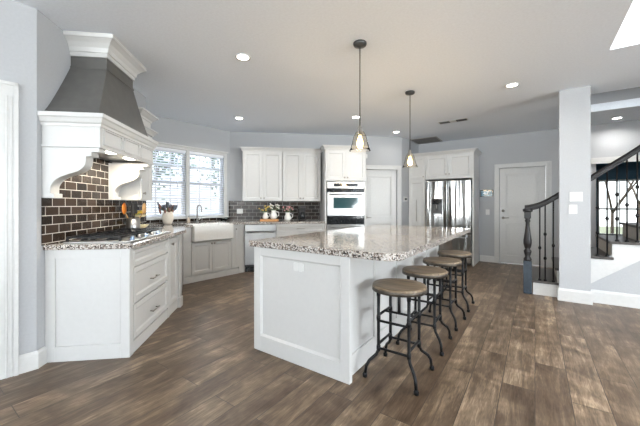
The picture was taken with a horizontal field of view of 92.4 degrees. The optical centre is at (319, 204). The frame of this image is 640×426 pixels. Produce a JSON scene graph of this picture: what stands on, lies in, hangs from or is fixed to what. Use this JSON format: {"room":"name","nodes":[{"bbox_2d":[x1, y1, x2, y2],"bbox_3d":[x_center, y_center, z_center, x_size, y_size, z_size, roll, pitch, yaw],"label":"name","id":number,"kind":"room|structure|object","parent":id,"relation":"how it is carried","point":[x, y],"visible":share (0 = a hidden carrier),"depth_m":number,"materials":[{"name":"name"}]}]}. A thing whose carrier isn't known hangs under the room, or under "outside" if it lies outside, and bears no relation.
{"room":"kitchen","nodes":[
{"label":"kitchen","id":0,"kind":"room"},
{"bbox_2d":[0,0,36,354],"bbox_3d":[-5.181,-0.125,-0.928,0.123,2.740,8.900,0,0,42],"label":"wall","id":1,"kind":"structure","parent":0,"point":[18,21],"depth_m":2.30,"materials":[{"name":"paint"}]},
{"bbox_2d":[0,80,18,379],"bbox_3d":[-2.981,0.177,1.465,0.108,2.135,2.200,0,0,42],"label":"door frame","id":2,"kind":"structure","parent":1,"relation":"in","point":[9,91],"depth_m":2.21,"materials":[{"name":"white wood"}]},
{"bbox_2d":[37,9,145,349],"bbox_3d":[-2.350,-0.125,3.297,0.120,2.740,1.950,0,0,-8],"label":"wall","id":3,"kind":"structure","parent":0,"point":[53,53],"depth_m":2.41,"materials":[{"name":"paint"}]},
{"bbox_2d":[19,346,46,373],"bbox_3d":[-2.171,1.177,2.340,0.059,0.135,0.190,0,0,18],"label":"baseboard","id":4,"kind":"structure","parent":3,"relation":"attached to","point":[34,360],"depth_m":2.31,"materials":[{"name":"white wood"}]},
{"bbox_2d":[37,30,157,199],"bbox_3d":[-2.006,-0.773,2.933,0.460,1.437,1.129,0,0,-8],"label":"range hood","id":5,"kind":"object","parent":3,"relation":"attached to","point":[94,112],"visible":1,"depth_m":2.66,"materials":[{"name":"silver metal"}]},
{"bbox_2d":[119,107,158,200],"bbox_3d":[-2.168,-0.573,3.632,0.331,1.035,0.455,0,0,-8],"label":"upper cabinet","id":6,"kind":"object","parent":3,"relation":"attached to","point":[141,190],"visible":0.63,"depth_m":3.55,"materials":[{"name":"white wood"}]},
{"bbox_2d":[41,158,319,245],"bbox_3d":[-1.929,-0.080,4.890,1.919,0.790,4.660,0,0,28],"label":"backsplash","id":7,"kind":"structure","parent":3,"relation":"attached to","point":[85,207],"depth_m":3.08,"materials":[{"name":"tile"}]},
{"bbox_2d":[237,209,242,213],"bbox_3d":[-1.633,0.125,6.255,0.120,0.100,0.010,0,0,-8],"label":"wall outlet","id":8,"kind":"object","parent":7,"relation":"attached to","point":[239,211],"visible":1,"depth_m":6.25,"materials":[{"name":"white plastic"}]},
{"bbox_2d":[151,116,244,272],"bbox_3d":[-2.218,-0.125,5.297,0.862,2.740,2.461,0,0,40],"label":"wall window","id":9,"kind":"structure","parent":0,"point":[171,131],"depth_m":5.66,"materials":[{"name":"paint"}]},
{"bbox_2d":[146,147,185,216],"bbox_3d":[-2.675,-0.389,5.275,0.050,1.188,0.730,0,0,40],"label":"window blind","id":10,"kind":"object","parent":9,"relation":"attached to","point":[161,149],"visible":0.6,"depth_m":5.33,"materials":[{"name":"plastic"}]},
{"bbox_2d":[146,142,228,219],"bbox_3d":[-2.430,-0.406,5.566,0.150,1.307,1.680,0,0,40],"label":"window","id":11,"kind":"structure","parent":9,"relation":"attached to","point":[188,149],"depth_m":5.57,"materials":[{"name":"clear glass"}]},
{"bbox_2d":[190,151,223,215],"bbox_3d":[-2.170,-0.389,5.876,0.050,1.188,0.700,0,0,40],"label":"window blind","id":12,"kind":"object","parent":9,"relation":"attached to","point":[217,204],"visible":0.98,"depth_m":5.87,"materials":[{"name":"plastic"}]},
{"bbox_2d":[230,131,401,224],"bbox_3d":[-0.022,-0.125,6.571,3.680,2.740,0.120,0,0,-9],"label":"wall","id":13,"kind":"structure","parent":0,"point":[384,150],"depth_m":6.46,"materials":[{"name":"paint"}]},
{"bbox_2d":[240,146,281,200],"bbox_3d":[-1.169,-0.600,6.145,0.815,1.050,0.381,0,0,-8],"label":"upper cabinet","id":14,"kind":"object","parent":13,"relation":"attached to","point":[262,166],"visible":1,"depth_m":6.01,"materials":[{"name":"white wood"}]},
{"bbox_2d":[282,148,321,200],"bbox_3d":[-0.373,-0.600,6.264,0.786,1.050,0.381,0,0,-9],"label":"upper cabinet","id":15,"kind":"object","parent":13,"relation":"attached to","point":[301,167],"visible":0.99,"depth_m":6.12,"materials":[{"name":"white wood"}]},
{"bbox_2d":[366,165,400,225],"bbox_3d":[1.314,0.190,6.731,0.950,2.110,0.098,0,0,-8],"label":"door","id":16,"kind":"structure","parent":13,"relation":"in","point":[381,183],"depth_m":6.75,"materials":[{"name":"white wood"}]},
{"bbox_2d":[0,261,639,425],"bbox_3d":[2.081,1.285,0.008,15.800,0.080,18.800,0,0,35],"label":"floor","id":17,"kind":"structure","parent":0,"point":[517,358],"depth_m":2.22,"materials":[{"name":"brown wood"}]},
{"bbox_2d":[45,238,169,362],"bbox_3d":[-1.907,0.800,2.930,0.657,0.889,0.938,0,0,-8],"label":"base cabinet","id":18,"kind":"object","parent":17,"relation":"on","point":[100,303],"visible":0.9,"depth_m":2.49,"materials":[{"name":"white wood"}]},
{"bbox_2d":[43,220,324,249],"bbox_3d":[-1.502,0.335,4.742,2.577,0.040,4.600,0,0,35],"label":"countertop","id":19,"kind":"structure","parent":18,"relation":"on","point":[176,229],"depth_m":3.17,"materials":[{"name":"stone"}]},
{"bbox_2d":[63,228,170,242],"bbox_3d":[-1.910,0.287,3.029,0.520,0.054,0.980,0,0,-8],"label":"cooktop","id":20,"kind":"object","parent":19,"relation":"in","point":[122,235],"visible":1,"depth_m":2.75,"materials":[{"name":"silver metal"}]},
{"bbox_2d":[126,218,139,227],"bbox_3d":[-2.164,0.233,3.560,0.140,0.165,0.140,0,0,35],"label":"utensil crock","id":21,"kind":"object","parent":19,"relation":"on","point":[130,222],"visible":0.55,"depth_m":3.50,"materials":[{"name":"silver metal"}]},
{"bbox_2d":[122,203,127,217],"bbox_3d":[-2.232,0.139,3.565,0.119,0.330,0.091,0,0,-32],"label":"spatula","id":22,"kind":"object","parent":21,"relation":"in","point":[124,207],"visible":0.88,"depth_m":3.53,"materials":[{"name":"brown wood"}]},
{"bbox_2d":[132,203,136,217],"bbox_3d":[-2.147,0.142,3.539,0.041,0.321,0.100,0,0,-8],"label":"turner","id":23,"kind":"object","parent":21,"relation":"in","point":[134,205],"visible":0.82,"depth_m":3.51,"materials":[{"name":"black plastic"}]},
{"bbox_2d":[139,203,146,217],"bbox_3d":[-2.091,0.139,3.571,0.140,0.330,0.086,0,0,-39],"label":"wooden spoon","id":24,"kind":"object","parent":21,"relation":"in","point":[144,208],"visible":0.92,"depth_m":3.58,"materials":[{"name":"brown wood"}]},
{"bbox_2d":[133,214,148,227],"bbox_3d":[-2.213,0.215,3.765,0.210,0.200,0.210,0,0,35],"label":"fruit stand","id":25,"kind":"object","parent":19,"relation":"on","point":[139,215],"visible":0.46,"depth_m":3.73,"materials":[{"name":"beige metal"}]},
{"bbox_2d":[162,212,173,224],"bbox_3d":[-2.450,0.210,4.943,0.174,0.210,0.174,0,0,35],"label":"flower vase","id":26,"kind":"object","parent":19,"relation":"on","point":[168,217],"visible":0.96,"depth_m":4.88,"materials":[{"name":"beige ceramic"}]},
{"bbox_2d":[159,204,173,213],"bbox_3d":[-2.450,0.110,4.950,0.178,0.271,0.265,0,0,14],"label":"dried flowers","id":27,"kind":"object","parent":26,"relation":"in","point":[160,207],"visible":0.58,"depth_m":4.88,"materials":[{"name":"plant"}]},
{"bbox_2d":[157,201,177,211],"bbox_3d":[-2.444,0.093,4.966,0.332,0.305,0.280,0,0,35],"label":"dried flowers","id":28,"kind":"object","parent":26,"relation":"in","point":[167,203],"visible":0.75,"depth_m":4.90,"materials":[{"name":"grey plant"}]},
{"bbox_2d":[196,204,201,222],"bbox_3d":[-2.165,0.152,5.488,0.115,0.326,0.184,0,0,-20],"label":"faucet","id":29,"kind":"object","parent":19,"relation":"on","point":[197,219],"visible":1,"depth_m":5.52,"materials":[{"name":"silver metal"}]},
{"bbox_2d":[189,223,233,241],"bbox_3d":[-1.950,0.458,5.306,0.510,0.255,0.730,0,0,40],"label":"farmhouse sink","id":30,"kind":"object","parent":19,"relation":"in","point":[203,231],"visible":0.83,"depth_m":5.13,"materials":[{"name":"white ceramic"}]},
{"bbox_2d":[260,219,278,220],"bbox_3d":[-0.999,0.297,6.071,0.360,0.035,0.220,0,0,-9],"label":"wooden tray","id":31,"kind":"object","parent":19,"relation":"on","point":[260,219],"visible":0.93,"depth_m":5.96,"materials":[{"name":"brown wood"}]},
{"bbox_2d":[263,212,269,218],"bbox_3d":[-1.071,0.211,6.056,0.126,0.135,0.111,0,0,29],"label":"ceramic jug","id":32,"kind":"object","parent":31,"relation":"on","point":[265,215],"visible":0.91,"depth_m":6.02,"materials":[{"name":"white ceramic"}]},
{"bbox_2d":[270,210,278,218],"bbox_3d":[-0.913,0.193,6.090,0.141,0.172,0.161,0,0,44],"label":"ceramic jug","id":33,"kind":"object","parent":31,"relation":"on","point":[273,215],"visible":0.94,"depth_m":6.04,"materials":[{"name":"white ceramic"}]},
{"bbox_2d":[269,203,279,209],"bbox_3d":[-0.904,0.076,6.093,0.211,0.220,0.113,0,0,-8],"label":"bunch","id":34,"kind":"object","parent":33,"relation":"in","point":[277,206],"visible":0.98,"depth_m":6.08,"materials":[{"name":"white plant"}]},
{"bbox_2d":[284,212,292,220],"bbox_3d":[-0.644,0.233,6.180,0.135,0.165,0.154,0,0,44],"label":"ceramic jug","id":35,"kind":"object","parent":19,"relation":"on","point":[287,217],"visible":0.99,"depth_m":6.13,"materials":[{"name":"white ceramic"}]},
{"bbox_2d":[282,206,293,212],"bbox_3d":[-0.648,0.127,6.177,0.208,0.218,0.132,0,0,-38],"label":"bunch","id":36,"kind":"object","parent":35,"relation":"in","point":[288,208],"visible":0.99,"depth_m":6.16,"materials":[{"name":"pink plant"}]},
{"bbox_2d":[298,206,305,220],"bbox_3d":[-0.366,0.165,6.236,0.150,0.300,0.200,0,0,-9],"label":"coffee maker","id":37,"kind":"object","parent":19,"relation":"on","point":[301,209],"visible":0.99,"depth_m":6.16,"materials":[{"name":"black plastic"}]},
{"bbox_2d":[170,234,182,314],"bbox_3d":[-2.004,0.800,3.623,0.653,0.889,0.458,0,0,-8],"label":"base cabinet","id":38,"kind":"object","parent":17,"relation":"on","point":[176,299],"visible":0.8,"depth_m":3.65,"materials":[{"name":"white wood"}]},
{"bbox_2d":[181,234,182,294],"bbox_3d":[-2.365,0.800,4.455,0.757,0.889,1.623,0,0,-36],"label":"base cabinet","id":39,"kind":"object","parent":17,"relation":"on","point":[181,234],"visible":0.1,"depth_m":4.26,"materials":[{"name":"white wood"}]},
{"bbox_2d":[183,225,238,284],"bbox_3d":[-2.060,0.800,5.412,0.713,0.889,1.040,0,0,40],"label":"base cabinet","id":40,"kind":"object","parent":17,"relation":"on","point":[210,259],"depth_m":5.15,"materials":[{"name":"white wood"}]},
{"bbox_2d":[245,224,275,271],"bbox_3d":[-1.147,0.802,5.983,0.575,0.885,0.691,0,0,-9],"label":"dishwasher","id":41,"kind":"object","parent":17,"relation":"on","point":[252,231],"visible":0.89,"depth_m":5.68,"materials":[{"name":"metal"}]},
{"bbox_2d":[276,224,323,236],"bbox_3d":[-0.409,0.800,6.109,0.914,0.889,0.677,0,0,-9],"label":"base cabinet","id":42,"kind":"object","parent":17,"relation":"on","point":[281,229],"visible":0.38,"depth_m":5.80,"materials":[{"name":"white wood"}]},
{"bbox_2d":[320,145,369,230],"bbox_3d":[0.454,0.052,6.218,0.923,2.385,0.716,0,0,-8],"label":"tall cabinet","id":43,"kind":"object","parent":17,"relation":"on","point":[338,164],"visible":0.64,"depth_m":5.92,"materials":[{"name":"white wood"}]},
{"bbox_2d":[326,182,363,230],"bbox_3d":[0.460,0.235,6.182,0.733,1.360,0.691,0,0,-9],"label":"double oven","id":44,"kind":"object","parent":43,"relation":"in","point":[344,200],"visible":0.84,"depth_m":5.91,"materials":[{"name":"metal"}]},
{"bbox_2d":[254,245,438,384],"bbox_3d":[0.549,0.803,3.447,0.955,0.884,2.563,0,0,35],"label":"kitchen island","id":45,"kind":"object","parent":17,"relation":"on","point":[320,318],"visible":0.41,"depth_m":2.41,"materials":[{"name":"white wood"}]},
{"bbox_2d":[293,262,303,271],"bbox_3d":[-0.169,0.485,2.400,0.100,0.070,0.010,0,0,35],"label":"wall outlet","id":46,"kind":"object","parent":45,"relation":"attached to","point":[296,266],"visible":1,"depth_m":2.40,"materials":[{"name":"white plastic"}]},
{"bbox_2d":[249,224,470,260],"bbox_3d":[0.703,0.335,3.405,1.355,0.050,2.715,0,0,35],"label":"island countertop","id":47,"kind":"structure","parent":45,"relation":"on","point":[378,242],"depth_m":2.68,"materials":[{"name":"stone"}]},
{"bbox_2d":[362,278,433,395],"bbox_3d":[0.586,0.916,2.275,0.410,0.658,0.410,0,0,35],"label":"bar stool","id":48,"kind":"object","parent":17,"relation":"on","point":[391,287],"visible":1,"depth_m":2.23,"materials":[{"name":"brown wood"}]},
{"bbox_2d":[409,156,427,225],"bbox_3d":[2.368,0.080,7.165,0.370,2.330,0.766,0,0,35],"label":"pantry cabinet","id":49,"kind":"object","parent":17,"relation":"on","point":[417,180],"visible":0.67,"depth_m":6.88,"materials":[{"name":"white wood"}]},
{"bbox_2d":[396,265,451,355],"bbox_3d":[0.953,0.916,2.800,0.410,0.658,0.410,0,0,33],"label":"bar stool","id":50,"kind":"object","parent":17,"relation":"on","point":[416,271],"visible":0.78,"depth_m":2.74,"materials":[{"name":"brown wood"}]},
{"bbox_2d":[417,257,465,330],"bbox_3d":[1.313,0.916,3.305,0.410,0.658,0.410,0,0,37],"label":"bar stool","id":51,"kind":"object","parent":17,"relation":"on","point":[449,262],"visible":0.87,"depth_m":3.26,"materials":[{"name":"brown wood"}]},
{"bbox_2d":[411,148,481,265],"bbox_3d":[2.784,0.049,6.857,1.405,2.393,0.793,0,0,35],"label":"refrigerator surround","id":52,"kind":"object","parent":17,"relation":"on","point":[458,164],"visible":0.99,"depth_m":6.47,"materials":[{"name":"white wood"}]},
{"bbox_2d":[425,180,471,264],"bbox_3d":[2.869,0.355,6.733,0.913,1.740,0.838,0,0,35],"label":"refrigerator","id":53,"kind":"object","parent":17,"relation":"on","point":[448,203],"visible":0.7,"depth_m":6.38,"materials":[{"name":"metal"}]},
{"bbox_2d":[436,250,474,311],"bbox_3d":[1.676,0.916,3.832,0.410,0.658,0.410,0,0,34],"label":"bar stool","id":54,"kind":"object","parent":17,"relation":"on","point":[443,253],"visible":0.85,"depth_m":3.77,"materials":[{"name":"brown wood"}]},
{"bbox_2d":[523,208,532,293],"bbox_3d":[2.936,0.645,4.341,0.120,1.200,0.120,0,0,35],"label":"newel post","id":55,"kind":"object","parent":17,"relation":"on","point":[527,241],"visible":1,"depth_m":4.31,"materials":[{"name":"wood"}]},
{"bbox_2d":[532,222,639,296],"bbox_3d":[4.492,0.156,3.877,3.012,2.178,1.095,0,0,35],"label":"staircase","id":56,"kind":"structure","parent":17,"relation":"on","point":[624,254],"depth_m":3.93,"materials":[{"name":"white wood"}]},
{"bbox_2d":[525,145,639,281],"bbox_3d":[3.826,-0.221,3.724,2.237,2.538,0.068,0,0,35],"label":"stair railing","id":57,"kind":"object","parent":56,"relation":"on","point":[636,150],"visible":0.93,"depth_m":3.86,"materials":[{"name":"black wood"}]},
{"bbox_2d":[13,0,639,144],"bbox_3d":[2.081,-1.555,0.008,15.800,0.120,18.800,0,0,35],"label":"ceiling","id":58,"kind":"structure","parent":0,"point":[458,58],"depth_m":3.18,"materials":[{"name":"paint"}]},
{"bbox_2d":[235,53,250,60],"bbox_3d":[-0.778,-1.490,3.101,0.156,0.007,0.156,0,0,35],"label":"recessed light","id":59,"kind":"object","parent":58,"relation":"in","point":[241,56],"visible":1,"depth_m":3.10,"materials":[{"name":"white plastic"}]},
{"bbox_2d":[350,39,370,151],"bbox_3d":[0.369,-0.997,2.833,0.196,0.994,0.196,0,0,35],"label":"pendant light","id":60,"kind":"object","parent":58,"relation":"hanging from","point":[358,44],"visible":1,"depth_m":2.82,"materials":[{"name":"metal"}]},
{"bbox_2d":[357,126,362,135],"bbox_3d":[0.369,-0.685,2.833,0.052,0.090,0.051,0,0,35],"label":"socket","id":61,"kind":"object","parent":60,"relation":"attached to","point":[359,128],"depth_m":2.81,"materials":[{"name":"silver metal"}]},
{"bbox_2d":[402,90,417,167],"bbox_3d":[1.191,-0.997,4.061,0.196,0.994,0.196,0,0,35],"label":"pendant light","id":62,"kind":"object","parent":58,"relation":"hanging from","point":[410,92],"visible":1,"depth_m":4.04,"materials":[{"name":"metal"}]},
{"bbox_2d":[410,136,441,143],"bbox_3d":[2.462,-1.488,7.090,0.580,0.014,0.600,0,0,35],"label":"ceiling vent","id":63,"kind":"object","parent":58,"relation":"in","point":[427,139],"visible":1,"depth_m":7.05,"materials":[{"name":"grey metal"}]},
{"bbox_2d":[438,118,467,123],"bbox_3d":[2.367,-1.490,5.463,0.480,0.008,0.150,0,0,35],"label":"ceiling vent","id":64,"kind":"object","parent":58,"relation":"in","point":[463,119],"visible":1,"depth_m":5.46,"materials":[{"name":"white plastic"}]},
{"bbox_2d":[505,83,518,87],"bbox_3d":[2.392,-1.490,3.825,0.156,0.007,0.156,0,0,35],"label":"recessed light","id":65,"kind":"object","parent":58,"relation":"in","point":[511,85],"visible":1,"depth_m":3.83,"materials":[{"name":"white plastic"}]},
{"bbox_2d":[402,138,408,225],"bbox_3d":[1.873,-0.125,6.937,0.120,2.740,0.311,0,0,44],"label":"wall strip","id":66,"kind":"object","parent":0,"point":[405,142],"visible":0.36,"depth_m":6.90,"materials":[{"name":"paint"}]},
{"bbox_2d":[409,140,418,153],"bbox_3d":[2.190,-0.125,7.329,0.100,2.740,0.720,0,0,35],"label":"wall","id":67,"kind":"structure","parent":0,"point":[413,146],"depth_m":7.28,"materials":[{"name":"paint"}]},
{"bbox_2d":[419,120,639,261],"bbox_3d":[7.247,-0.125,4.301,11.660,2.740,0.120,0,0,35],"label":"wall","id":68,"kind":"structure","parent":0,"point":[617,138],"depth_m":6.31,"materials":[{"name":"paint"}]},
{"bbox_2d":[480,190,492,196],"bbox_3d":[3.649,-0.255,6.728,0.250,0.150,0.032,0,0,35],"label":"wall screen","id":69,"kind":"object","parent":68,"relation":"attached to","point":[483,193],"visible":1,"depth_m":6.72,"materials":[{"name":"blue glass"}]},
{"bbox_2d":[480,255,493,261],"bbox_3d":[3.659,1.177,6.730,0.285,0.135,0.016,0,0,35],"label":"baseboard","id":70,"kind":"structure","parent":68,"relation":"attached to","point":[484,258],"depth_m":6.73,"materials":[{"name":"white wood"}]},
{"bbox_2d":[494,161,551,267],"bbox_3d":[4.198,0.185,6.388,0.990,2.120,0.098,0,0,35],"label":"door","id":71,"kind":"structure","parent":68,"relation":"in","point":[527,185],"depth_m":6.42,"materials":[{"name":"white wood"}]},
{"bbox_2d":[591,155,639,163],"bbox_3d":[6.922,-0.820,4.437,4.550,0.110,0.030,0,0,35],"label":"trim","id":72,"kind":"structure","parent":68,"relation":"attached to","point":[600,160],"depth_m":5.59,"materials":[{"name":"white wood"}]},
{"bbox_2d":[559,86,590,291],"bbox_3d":[3.293,-0.125,3.976,0.310,2.740,0.112,0,0,35],"label":"wall column","id":73,"kind":"structure","parent":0,"point":[575,103],"depth_m":3.93,"materials":[{"name":"paint"}]},
{"bbox_2d":[569,205,576,213],"bbox_3d":[3.242,0.055,3.933,0.085,0.115,0.016,0,0,35],"label":"light switch","id":74,"kind":"object","parent":73,"relation":"attached to","point":[572,208],"visible":1,"depth_m":3.93,"materials":[{"name":"white plastic"}]},
{"bbox_2d":[557,286,592,304],"bbox_3d":[3.296,1.165,3.980,0.346,0.160,0.158,0,0,35],"label":"baseboard","id":75,"kind":"structure","parent":73,"relation":"attached to","point":[569,295],"depth_m":3.91,"materials":[{"name":"white wood"}]},
{"bbox_2d":[570,192,582,201],"bbox_3d":[3.267,-0.105,3.916,0.130,0.120,0.016,0,0,35],"label":"light switch","id":76,"kind":"object","parent":73,"relation":"attached to","point":[574,196],"visible":1,"depth_m":3.92,"materials":[{"name":"white plastic"}]},
{"bbox_2d":[591,240,639,294],"bbox_3d":[7.070,-0.125,1.492,8.728,2.740,0.085,0,0,35],"label":"wall","id":77,"kind":"structure","parent":0,"point":[626,280],"depth_m":3.78,"materials":[{"name":"paint"}]},
{"bbox_2d":[591,289,639,308],"bbox_3d":[7.049,1.165,1.444,8.708,0.160,0.018,0,0,35],"label":"baseboard","id":78,"kind":"structure","parent":77,"relation":"attached to","point":[603,297],"depth_m":3.80,"materials":[{"name":"white wood"}]},
{"bbox_2d":[591,87,639,104],"bbox_3d":[5.745,-2.861,3.332,4.610,2.489,1.250,0,0,35],"label":"wall","id":79,"kind":"structure","parent":0,"point":[631,93],"depth_m":4.77,"materials":[{"name":"paint"}]},
{"bbox_2d":[596,161,639,246],"bbox_3d":[8.424,-0.125,6.626,5.000,2.740,0.120,0,0,35],"label":"wall","id":80,"kind":"structure","parent":0,"point":[631,165],"depth_m":7.37,"materials":[{"name":"teal paint"}]},
{"bbox_2d":[596,175,639,237],"bbox_3d":[8.265,0.065,6.695,3.540,1.520,0.130,0,0,35],"label":"window","id":81,"kind":"structure","parent":80,"relation":"in","point":[610,178],"depth_m":7.45,"materials":[{"name":"clear glass"}]},
{"bbox_2d":[617,0,639,35],"bbox_3d":[3.617,-2.861,0.293,4.610,2.489,3.630,0,0,35],"label":"wall","id":82,"kind":"structure","parent":0,"point":[631,23],"depth_m":2.87,"materials":[{"name":"paint"}]},
{"label":"outside","id":83,"kind":"structure","parent":0,"visible":0},
{"bbox_2d":[599,226,622,233],"bbox_3d":[5.162,1.695,7.372,60.000,0.100,46.000,0,0,35],"label":"lawn","id":84,"kind":"structure","parent":83,"point":[602,229],"depth_m":20.61,"materials":[{"name":"green plant"}]},
{"bbox_2d":[148,151,195,206],"bbox_3d":[-7.839,-0.944,13.398,4.992,5.185,3.441,0,0,-20],"label":"leafy tree","id":85,"kind":"object","parent":84,"relation":"on","point":[154,151],"visible":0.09,"depth_m":13.54,"materials":[{"name":"green plant"}]},
{"bbox_2d":[191,157,218,208],"bbox_3d":[-3.283,-0.830,11.167,3.072,4.956,3.720,0,0,-13],"label":"leafy tree","id":86,"kind":"object","parent":84,"relation":"on","point":[205,157],"visible":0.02,"depth_m":11.08,"materials":[{"name":"green plant"}]},
{"bbox_2d":[605,181,635,233],"bbox_3d":[9.144,-0.783,9.123,3.714,4.858,2.406,0,0,35],"label":"bare tree","id":87,"kind":"object","parent":84,"relation":"on","point":[632,185],"visible":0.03,"depth_m":9.41,"materials":[{"name":"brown plant"}]},
{"bbox_2d":[628,181,639,222],"bbox_3d":[13.158,-0.877,12.130,2.949,5.046,5.336,0,0,17],"label":"bare tree","id":88,"kind":"object","parent":84,"relation":"on","point":[633,190],"visible":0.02,"depth_m":11.86,"materials":[{"name":"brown plant"}]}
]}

